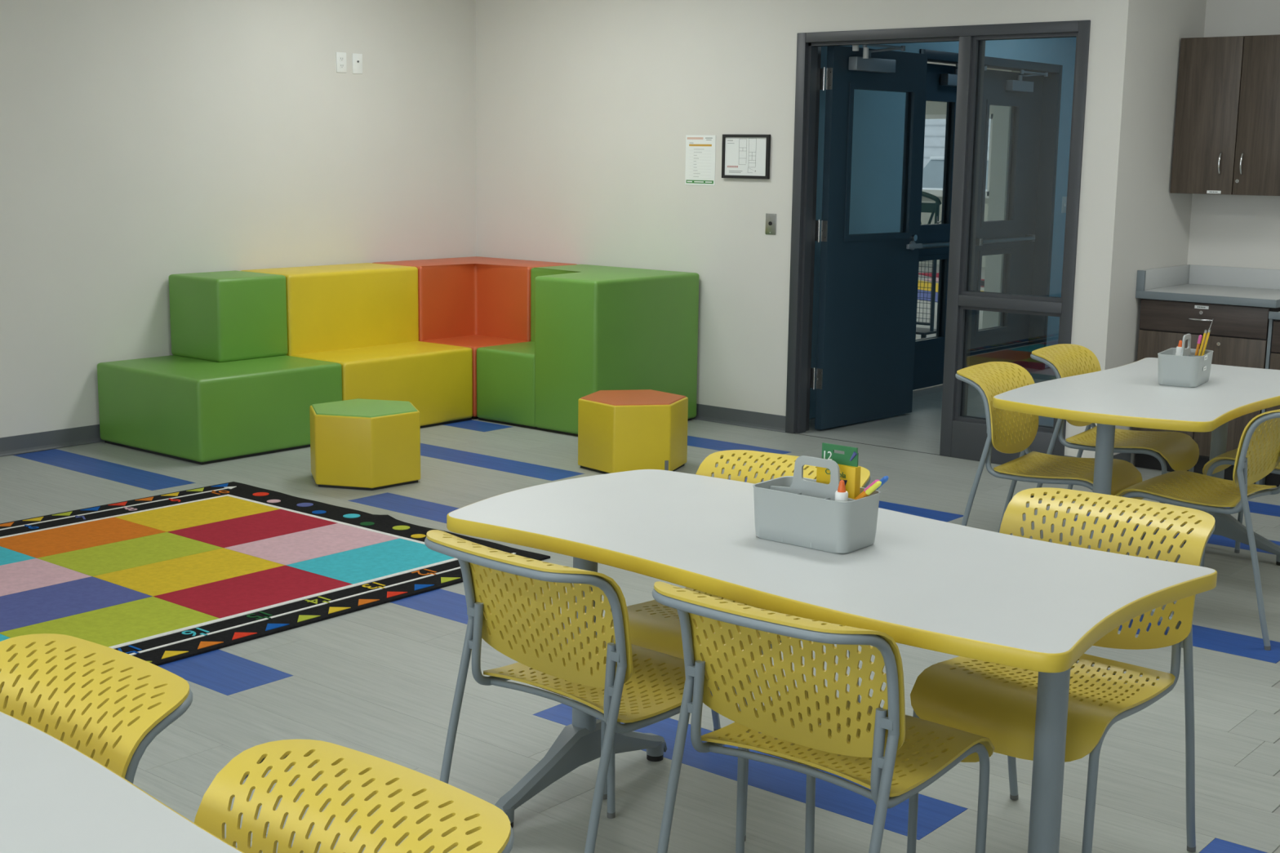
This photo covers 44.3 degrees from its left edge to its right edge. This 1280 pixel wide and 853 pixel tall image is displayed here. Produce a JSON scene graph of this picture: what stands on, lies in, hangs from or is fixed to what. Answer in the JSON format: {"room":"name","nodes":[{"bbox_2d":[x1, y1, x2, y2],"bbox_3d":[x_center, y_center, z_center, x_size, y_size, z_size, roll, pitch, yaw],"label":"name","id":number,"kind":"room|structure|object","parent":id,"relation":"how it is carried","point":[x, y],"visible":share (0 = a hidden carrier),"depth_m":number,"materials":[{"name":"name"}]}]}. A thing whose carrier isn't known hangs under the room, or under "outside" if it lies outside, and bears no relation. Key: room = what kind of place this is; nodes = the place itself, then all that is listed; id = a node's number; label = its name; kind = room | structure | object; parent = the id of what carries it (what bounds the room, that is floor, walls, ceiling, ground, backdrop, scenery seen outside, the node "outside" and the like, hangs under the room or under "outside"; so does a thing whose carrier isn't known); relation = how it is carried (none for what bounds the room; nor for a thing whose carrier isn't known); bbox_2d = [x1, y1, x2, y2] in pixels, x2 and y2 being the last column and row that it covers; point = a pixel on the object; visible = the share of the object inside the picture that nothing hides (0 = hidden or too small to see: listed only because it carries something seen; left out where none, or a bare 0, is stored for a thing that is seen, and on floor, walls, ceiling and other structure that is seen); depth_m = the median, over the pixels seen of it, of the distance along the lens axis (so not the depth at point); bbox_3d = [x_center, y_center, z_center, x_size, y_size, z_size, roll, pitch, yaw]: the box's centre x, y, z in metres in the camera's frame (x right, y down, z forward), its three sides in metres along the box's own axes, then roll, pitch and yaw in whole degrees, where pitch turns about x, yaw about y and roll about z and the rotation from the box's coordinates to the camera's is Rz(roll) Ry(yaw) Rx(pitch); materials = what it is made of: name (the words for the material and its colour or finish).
{"room":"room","nodes":[
{"label":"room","id":0,"kind":"room"},
{"bbox_2d":[0,0,476,437],"bbox_3d":[-4.426,-0.986,6.276,0.150,2.750,10.650,9,13,39],"label":"wall","id":1,"kind":"structure","parent":0,"point":[143,143],"depth_m":8.50,"materials":[{"name":"paint"}]},
{"bbox_2d":[0,424,105,456],"bbox_3d":[-4.396,0.336,6.434,0.016,0.092,10.400,9,13,39],"label":"baseboard","id":2,"kind":"structure","parent":1,"relation":"attached to","point":[48,440],"depth_m":8.06,"materials":[{"name":"plastic"}]},
{"bbox_2d":[336,52,346,72],"bbox_3d":[-1.748,-2.132,9.205,0.008,0.116,0.074,9,13,39],"label":"outlet plate","id":3,"kind":"object","parent":1,"relation":"attached to","point":[341,65],"visible":1,"depth_m":9.20,"materials":[{"name":"white plastic"}]},
{"bbox_2d":[339,56,344,61],"bbox_3d":[-1.745,-2.151,9.200,0.002,0.028,0.034,9,13,39],"label":"socket","id":4,"kind":"object","parent":3,"relation":"attached to","point":[341,58],"depth_m":9.20,"materials":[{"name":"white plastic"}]},
{"bbox_2d":[339,62,344,68],"bbox_3d":[-1.746,-2.112,9.207,0.002,0.028,0.034,9,13,39],"label":"socket","id":5,"kind":"object","parent":3,"relation":"attached to","point":[341,64],"depth_m":9.21,"materials":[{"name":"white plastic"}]},
{"bbox_2d":[351,53,362,74],"bbox_3d":[-1.668,-2.146,9.295,0.014,0.116,0.074,9,13,39],"label":"cable plate","id":6,"kind":"object","parent":1,"relation":"attached to","point":[357,58],"visible":1,"depth_m":9.29,"materials":[{"name":"white plastic"}]},
{"bbox_2d":[0,262,1279,852],"bbox_3d":[0.795,-0.198,10.504,18.750,0.120,23.850,9,13,39],"label":"floor","id":7,"kind":"structure","parent":0,"point":[380,681],"depth_m":4.45,"materials":[{"name":"grey tile"}]},
{"bbox_2d":[0,633,192,783],"bbox_3d":[-0.977,0.770,2.226,0.465,0.780,0.623,9,13,39],"label":"chair","id":8,"kind":"object","parent":7,"relation":"on","point":[108,704],"visible":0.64,"depth_m":2.30,"materials":[{"name":"yellow plastic"}]},
{"bbox_2d":[0,711,244,852],"bbox_3d":[-0.895,0.867,1.794,1.549,0.737,0.801,9,13,39],"label":"table","id":9,"kind":"object","parent":7,"relation":"on","point":[55,797],"visible":1,"depth_m":1.94,"materials":[{"name":"white laminate"}]},
{"bbox_2d":[97,270,342,464],"bbox_3d":[-2.203,-0.341,8.246,0.906,0.861,0.900,9,13,39],"label":"seat","id":10,"kind":"object","parent":7,"relation":"on","point":[229,388],"visible":0.95,"depth_m":8.10,"materials":[{"name":"green leather"}]},
{"bbox_2d":[0,481,550,701],"bbox_3d":[-2.081,0.561,5.527,2.012,0.023,3.032,9,13,39],"label":"rug","id":11,"kind":"object","parent":7,"relation":"on","point":[159,580],"visible":0.82,"depth_m":5.79,"materials":[{"name":"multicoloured carpet"}]},
{"bbox_2d":[194,739,514,852],"bbox_3d":[-0.483,0.852,1.796,0.465,0.780,0.623,9,13,39],"label":"chair","id":12,"kind":"object","parent":7,"relation":"on","point":[469,822],"visible":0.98,"depth_m":1.93,"materials":[{"name":"yellow plastic"}]},
{"bbox_2d":[240,262,472,428],"bbox_3d":[-1.607,-0.457,8.952,0.906,0.861,0.954,9,13,39],"label":"seat","id":13,"kind":"object","parent":7,"relation":"on","point":[362,317],"visible":0.62,"depth_m":8.83,"materials":[{"name":"yellow leather"}]},
{"bbox_2d":[309,398,420,490],"bbox_3d":[-1.297,0.075,7.412,0.554,0.351,0.485,3,10,13],"label":"stool","id":14,"kind":"object","parent":7,"relation":"on","point":[356,444],"visible":1,"depth_m":7.21,"materials":[{"name":"yellow leather"}]},
{"bbox_2d":[373,256,576,419],"bbox_3d":[-1.010,-0.573,9.662,0.908,0.861,0.908,9,13,39],"label":"seat","id":15,"kind":"object","parent":7,"relation":"on","point":[474,303],"visible":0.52,"depth_m":9.46,"materials":[{"name":"orange leather"}]},
{"bbox_2d":[424,529,747,852],"bbox_3d":[-0.104,0.592,3.309,0.465,0.780,0.623,10,13,42],"label":"chair","id":16,"kind":"object","parent":7,"relation":"on","point":[637,687],"visible":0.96,"depth_m":3.18,"materials":[{"name":"yellow plastic"}]},
{"bbox_2d":[476,264,698,436],"bbox_3d":[-0.303,-0.462,9.082,0.926,0.861,0.910,9,13,39],"label":"seat","id":17,"kind":"object","parent":7,"relation":"on","point":[594,328],"visible":0.85,"depth_m":8.72,"materials":[{"name":"green leather"}]},
{"bbox_2d":[577,389,688,474],"bbox_3d":[-0.034,0.023,7.790,0.550,0.358,0.484,-1,10,-10],"label":"stool","id":18,"kind":"object","parent":7,"relation":"on","point":[619,430],"visible":0.84,"depth_m":7.59,"materials":[{"name":"yellow leather"}]},
{"bbox_2d":[600,449,871,841],"bbox_3d":[0.235,0.503,3.845,0.465,0.780,0.622,8,12,35],"label":"chair","id":19,"kind":"object","parent":7,"relation":"on","point":[655,626],"visible":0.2,"depth_m":3.88,"materials":[{"name":"yellow plastic"}]},
{"bbox_2d":[652,581,995,852],"bbox_3d":[0.348,0.658,2.966,0.465,0.780,0.623,9,13,38],"label":"chair","id":20,"kind":"object","parent":7,"relation":"on","point":[895,755],"visible":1,"depth_m":2.84,"materials":[{"name":"yellow plastic"}]},
{"bbox_2d":[446,469,1217,852],"bbox_3d":[0.327,0.601,3.412,1.549,0.737,0.801,9,13,39],"label":"table","id":21,"kind":"object","parent":7,"relation":"on","point":[928,584],"visible":0.9,"depth_m":3.13,"materials":[{"name":"white laminate"}]},
{"bbox_2d":[752,455,880,554],"bbox_3d":[0.371,0.154,3.315,0.245,0.178,0.153,9,13,39],"label":"caddy","id":22,"kind":"object","parent":21,"relation":"on","point":[797,510],"visible":0.98,"depth_m":3.27,"materials":[{"name":"grey plastic"}]},
{"bbox_2d":[816,442,861,498],"bbox_3d":[0.418,0.137,3.324,0.096,0.198,0.023,9,13,39],"label":"carton","id":23,"kind":"object","parent":22,"relation":"in","point":[847,462],"visible":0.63,"depth_m":3.30,"materials":[{"name":"cardboard"}]},
{"bbox_2d":[825,468,845,478],"bbox_3d":[0.411,0.100,3.308,0.051,0.016,0.001,9,13,39],"label":"print","id":24,"kind":"object","parent":23,"relation":"attached to","point":[842,471],"depth_m":3.30},
{"bbox_2d":[849,451,857,461],"bbox_3d":[0.446,0.062,3.285,0.017,0.022,0.009,9,13,39],"label":"print","id":25,"kind":"object","parent":23,"relation":"on","point":[853,455],"depth_m":3.28,"materials":[{"name":"purple paper"}]},
{"bbox_2d":[835,480,848,502],"bbox_3d":[0.413,0.170,3.230,0.032,0.121,0.032,9,13,39],"label":"glue bottle","id":26,"kind":"object","parent":22,"relation":"in","point":[841,495],"visible":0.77,"depth_m":3.21,"materials":[{"name":"white plastic"}]},
{"bbox_2d":[853,479,879,499],"bbox_3d":[0.434,0.170,3.292,0.150,0.142,0.011,9,13,39],"label":"marker","id":27,"kind":"object","parent":22,"relation":"in","point":[877,480],"visible":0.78,"depth_m":3.25,"materials":[{"name":"pink plastic"}]},
{"bbox_2d":[856,480,881,499],"bbox_3d":[0.433,0.172,3.279,0.157,0.142,0.011,9,13,39],"label":"marker","id":28,"kind":"object","parent":22,"relation":"in","point":[877,484],"visible":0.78,"depth_m":3.23,"materials":[{"name":"yellow plastic"}]},
{"bbox_2d":[866,475,888,496],"bbox_3d":[0.457,0.165,3.321,0.150,0.144,0.011,9,13,39],"label":"marker","id":29,"kind":"object","parent":22,"relation":"in","point":[885,478],"visible":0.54,"depth_m":3.27,"materials":[{"name":"blue plastic"}]},
{"bbox_2d":[915,191,941,338],"bbox_3d":[2.334,-1.330,13.088,0.692,1.259,0.328,9,13,39],"label":"rack","id":30,"kind":"object","parent":7,"relation":"on","point":[933,208],"visible":0.25,"depth_m":13.01,"materials":[{"name":"black metal"}]},
{"bbox_2d":[915,321,936,334],"bbox_3d":[2.257,-0.846,13.232,0.510,0.087,0.320,9,13,39],"label":"shelf","id":31,"kind":"object","parent":30,"relation":"attached to","point":[919,331],"depth_m":13.08,"materials":[{"name":"black metal"}]},
{"bbox_2d":[917,272,984,302],"bbox_3d":[3.765,-1.598,18.378,2.710,0.006,4.856,-3,11,-21],"label":"floor mat","id":32,"kind":"object","parent":7,"relation":"on","point":[927,295],"visible":0.14,"depth_m":18.56,"materials":[{"name":"carpet"}]},
{"bbox_2d":[955,361,1142,555],"bbox_3d":[1.474,0.193,5.714,0.623,0.780,0.465,7,12,33],"label":"chair","id":33,"kind":"object","parent":7,"relation":"on","point":[1009,432],"visible":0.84,"depth_m":5.67,"materials":[{"name":"yellow plastic"}]},
{"bbox_2d":[906,487,1215,852],"bbox_3d":[0.915,0.585,3.430,0.465,0.780,0.623,9,13,39],"label":"chair","id":34,"kind":"object","parent":7,"relation":"on","point":[996,702],"visible":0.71,"depth_m":3.39,"materials":[{"name":"yellow plastic"}]},
{"bbox_2d":[1022,343,1199,544],"bbox_3d":[1.892,0.095,6.308,0.623,0.780,0.465,7,12,33],"label":"chair","id":35,"kind":"object","parent":7,"relation":"on","point":[1180,451],"visible":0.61,"depth_m":6.22,"materials":[{"name":"yellow plastic"}]},
{"bbox_2d":[992,357,1279,631],"bbox_3d":[1.907,0.218,5.727,0.801,0.737,1.549,8,12,37],"label":"table","id":36,"kind":"object","parent":7,"relation":"on","point":[1131,394],"visible":0.65,"depth_m":5.39,"materials":[{"name":"white laminate"}]},
{"bbox_2d":[1157,333,1213,387],"bbox_3d":[1.990,-0.247,5.735,0.154,0.178,0.245,7,12,31],"label":"caddy","id":37,"kind":"object","parent":36,"relation":"on","point":[1188,370],"visible":0.99,"depth_m":5.65,"materials":[{"name":"grey plastic"}]},
{"bbox_2d":[1175,340,1182,355],"bbox_3d":[1.989,-0.258,5.796,0.032,0.121,0.032,9,13,39],"label":"glue bottle","id":38,"kind":"object","parent":37,"relation":"in","point":[1179,347],"visible":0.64,"depth_m":5.78,"materials":[{"name":"white plastic"}]},
{"bbox_2d":[1195,334,1202,355],"bbox_3d":[2.047,-0.256,5.792,0.040,0.164,0.012,-3,11,-21],"label":"marker","id":39,"kind":"object","parent":37,"relation":"in","point":[1200,336],"visible":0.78,"depth_m":5.78,"materials":[{"name":"pink plastic"}]},
{"bbox_2d":[1197,329,1207,355],"bbox_3d":[2.057,-0.265,5.783,0.052,0.184,0.010,-3,11,-21],"label":"pencil","id":40,"kind":"object","parent":37,"relation":"in","point":[1205,331],"visible":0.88,"depth_m":5.78,"materials":[{"name":"yellow paint"}]},
{"bbox_2d":[1200,328,1210,355],"bbox_3d":[2.071,-0.266,5.785,0.051,0.187,0.010,-2,10,-16],"label":"pencil","id":41,"kind":"object","parent":37,"relation":"in","point":[1209,330],"visible":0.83,"depth_m":5.78,"materials":[{"name":"yellow paint"}]},
{"bbox_2d":[1112,408,1279,650],"bbox_3d":[1.948,0.272,5.301,0.623,0.780,0.465,9,13,39],"label":"chair","id":42,"kind":"object","parent":7,"relation":"on","point":[1258,453],"visible":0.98,"depth_m":5.18,"materials":[{"name":"yellow plastic"}]},
{"bbox_2d":[1132,298,1279,484],"bbox_3d":[2.901,-0.209,7.880,0.630,0.862,0.663,9,13,39],"label":"base cabinet","id":43,"kind":"object","parent":7,"relation":"on","point":[1238,335],"visible":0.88,"depth_m":7.59,"materials":[{"name":"brown wood"}]},
{"bbox_2d":[1135,264,1279,307],"bbox_3d":[2.918,-0.702,7.790,0.678,0.137,0.656,9,13,39],"label":"countertop","id":44,"kind":"structure","parent":43,"relation":"on","point":[1222,285],"depth_m":7.93,"materials":[{"name":"white laminate"}]},
{"bbox_2d":[1200,448,1279,566],"bbox_3d":[2.468,0.177,5.887,0.623,0.780,0.465,9,13,39],"label":"chair","id":45,"kind":"object","parent":7,"relation":"on","point":[1221,462],"visible":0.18,"depth_m":5.92,"materials":[{"name":"yellow plastic"}]},
{"bbox_2d":[1255,319,1279,486],"bbox_3d":[3.631,-0.071,7.307,1.243,0.808,0.632,9,13,39],"label":"base cabinet","id":46,"kind":"object","parent":7,"relation":"on","point":[1273,353],"visible":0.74,"depth_m":7.40,"materials":[{"name":"brown wood"}]},
{"bbox_2d":[1268,311,1279,319],"bbox_3d":[3.785,-0.464,7.099,1.640,0.035,0.656,9,13,39],"label":"countertop","id":47,"kind":"structure","parent":46,"relation":"on","point":[1272,315],"depth_m":7.35,"materials":[{"name":"white laminate"}]},
{"bbox_2d":[475,0,1140,457],"bbox_3d":[0.640,-1.367,8.848,4.311,2.750,0.130,9,13,39],"label":"wall","id":48,"kind":"structure","parent":0,"point":[586,110],"depth_m":9.02,"materials":[{"name":"paint"}]},
{"bbox_2d":[684,134,715,185],"bbox_3d":[0.344,-1.522,8.984,0.214,0.282,0.003,9,13,39],"label":"notice sheet","id":49,"kind":"object","parent":48,"relation":"attached to","point":[700,149],"visible":1,"depth_m":8.98,"materials":[{"name":"paper"}]},
{"bbox_2d":[689,148,706,178],"bbox_3d":[0.344,-1.503,8.987,0.156,0.165,0.001,9,13,39],"label":"print","id":50,"kind":"object","parent":49,"relation":"on","point":[698,157],"depth_m":9.00},
{"bbox_2d":[687,181,711,182],"bbox_3d":[0.341,-1.402,9.006,0.180,0.006,0.001,9,13,39],"label":"print","id":51,"kind":"object","parent":49,"relation":"attached to","point":[687,181],"depth_m":9.01,"materials":[{"name":"paper"}]},
{"bbox_2d":[721,133,770,178],"bbox_3d":[0.590,-1.506,8.769,0.318,0.242,0.020,9,13,39],"label":"picture frame","id":52,"kind":"object","parent":48,"relation":"attached to","point":[743,156],"depth_m":8.76,"materials":[{"name":"black plastic"}]},
{"bbox_2d":[764,213,776,235],"bbox_3d":[0.724,-1.124,8.725,0.070,0.116,0.010,9,13,39],"label":"plate","id":53,"kind":"object","parent":48,"relation":"attached to","point":[771,219],"visible":1,"depth_m":8.72,"materials":[{"name":"metal"}]},
{"bbox_2d":[810,44,927,430],"bbox_3d":[1.373,-1.075,8.969,0.254,2.128,0.924,10,14,43],"label":"door","id":54,"kind":"structure","parent":48,"relation":"in","point":[868,282],"depth_m":8.98,"materials":[{"name":"blue paint"}]},
{"bbox_2d":[691,403,1074,457],"bbox_3d":[0.576,-0.049,9.022,4.311,0.092,0.016,9,13,39],"label":"baseboard","id":55,"kind":"structure","parent":48,"relation":"attached to","point":[771,422],"depth_m":9.02,"materials":[{"name":"plastic"}]},
{"bbox_2d":[785,19,1090,464],"bbox_3d":[1.517,-0.950,8.179,1.660,2.186,0.157,9,13,39],"label":"trim","id":56,"kind":"structure","parent":48,"relation":"attached to","point":[962,436],"depth_m":8.04,"materials":[{"name":"grey paint"}]},
{"bbox_2d":[927,61,955,66],"bbox_3d":[0.916,-4.204,16.821,10.330,0.100,13.020,9,13,39],"label":"ceiling","id":57,"kind":"structure","parent":0,"point":[927,61],"depth_m":21.00,"materials":[{"name":"tile"}]},
{"bbox_2d":[808,36,1076,418],"bbox_3d":[2.213,-1.648,10.574,0.130,2.750,4.570,9,13,39],"label":"wall","id":58,"kind":"structure","parent":0,"point":[878,116],"depth_m":9.64,"materials":[{"name":"blue paint"}]},
{"bbox_2d":[912,62,986,390],"bbox_3d":[2.007,-1.310,10.388,0.185,2.120,0.945,9,13,39],"label":"door","id":59,"kind":"structure","parent":58,"relation":"in","point":[941,79],"depth_m":10.45,"materials":[{"name":"blue paint"}]},
{"bbox_2d":[919,48,1062,368],"bbox_3d":[2.311,-1.395,10.749,0.162,2.195,2.011,9,13,39],"label":"trim","id":60,"kind":"structure","parent":58,"relation":"attached to","point":[1051,88],"depth_m":11.40,"materials":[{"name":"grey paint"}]},
{"bbox_2d":[968,69,1048,367],"bbox_3d":[2.616,-1.428,11.110,0.185,2.120,0.950,9,13,39],"label":"door","id":61,"kind":"structure","parent":58,"relation":"in","point":[1014,237],"depth_m":11.20,"materials":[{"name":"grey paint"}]},
{"bbox_2d":[1061,196,1066,213],"bbox_3d":[3.132,-1.635,11.587,0.014,0.120,0.080,9,13,39],"label":"switch plate","id":62,"kind":"object","parent":58,"relation":"attached to","point":[1064,198],"visible":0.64,"depth_m":11.58,"materials":[{"name":"white plastic"}]},
{"bbox_2d":[919,67,995,266],"bbox_3d":[5.118,-3.582,21.862,10.300,2.750,0.150,9,13,39],"label":"wall","id":63,"kind":"structure","parent":0,"point":[931,107],"depth_m":22.42,"materials":[{"name":"paint"}]},
{"bbox_2d":[922,114,992,198],"bbox_3d":[3.790,-3.939,22.811,3.080,1.150,0.220,9,13,39],"label":"window","id":64,"kind":"structure","parent":63,"relation":"in","point":[937,193],"depth_m":22.26,"materials":[{"name":"white plastic"}]},
{"bbox_2d":[982,68,1026,328],"bbox_3d":[4.415,-2.442,15.290,0.155,2.750,4.000,9,13,39],"label":"wall pier","id":65,"kind":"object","parent":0,"point":[1002,114],"visible":0.07,"depth_m":13.79,"materials":[{"name":"paint"}]},
{"bbox_2d":[1113,0,1206,465],"bbox_3d":[2.597,-1.183,7.950,0.130,2.750,0.967,9,13,39],"label":"wall","id":66,"kind":"structure","parent":0,"point":[1157,224],"depth_m":7.74,"materials":[{"name":"paint"}]},
{"bbox_2d":[1113,453,1131,462],"bbox_3d":[2.365,0.187,7.812,0.016,0.092,0.380,9,13,39],"label":"baseboard","id":67,"kind":"structure","parent":66,"relation":"attached to","point":[1124,456],"depth_m":7.89,"materials":[{"name":"plastic"}]},
{"bbox_2d":[1186,0,1279,269],"bbox_3d":[5.332,-0.849,6.250,6.289,2.750,0.130,9,13,39],"label":"wall","id":68,"kind":"structure","parent":0,"point":[1227,230],"depth_m":8.01,"materials":[{"name":"paint"}]},
{"bbox_2d":[1169,34,1279,195],"bbox_3d":[3.010,-1.531,7.771,0.624,0.760,0.361,9,13,39],"label":"upper cabinet","id":69,"kind":"object","parent":68,"relation":"attached to","point":[1227,135],"visible":1,"depth_m":7.69,"materials":[{"name":"brown wood"}]},
{"bbox_2d":[1188,264,1279,289],"bbox_3d":[3.128,-0.758,8.024,0.652,0.099,0.020,9,13,39],"label":"backsplash","id":70,"kind":"structure","parent":68,"relation":"attached to","point":[1266,278],"depth_m":8.07,"materials":[{"name":"white laminate"}]},
{"label":"outside","id":71,"kind":"structure","parent":0,"visible":0},
{"bbox_3d":[18.530,-5.339,41.343,50.000,0.100,46.700,9,13,39],"label":"ground","id":72,"kind":"structure","parent":71,"visible":0},
{"bbox_2d":[922,155,988,191],"bbox_3d":[6.831,-4.612,31.468,1.840,1.545,4.220,8,12,35],"label":"car","id":73,"kind":"object","parent":72,"relation":"on","point":[933,172],"visible":0.06,"depth_m":30.59,"materials":[{"name":"white paint"}]},
{"bbox_2d":[923,119,991,168],"bbox_3d":[12.430,-7.761,44.558,12.000,3.400,5.030,9,13,39],"label":"house","id":74,"kind":"structure","parent":72,"relation":"on","point":[935,129],"depth_m":44.62,"materials":[{"name":"white"}]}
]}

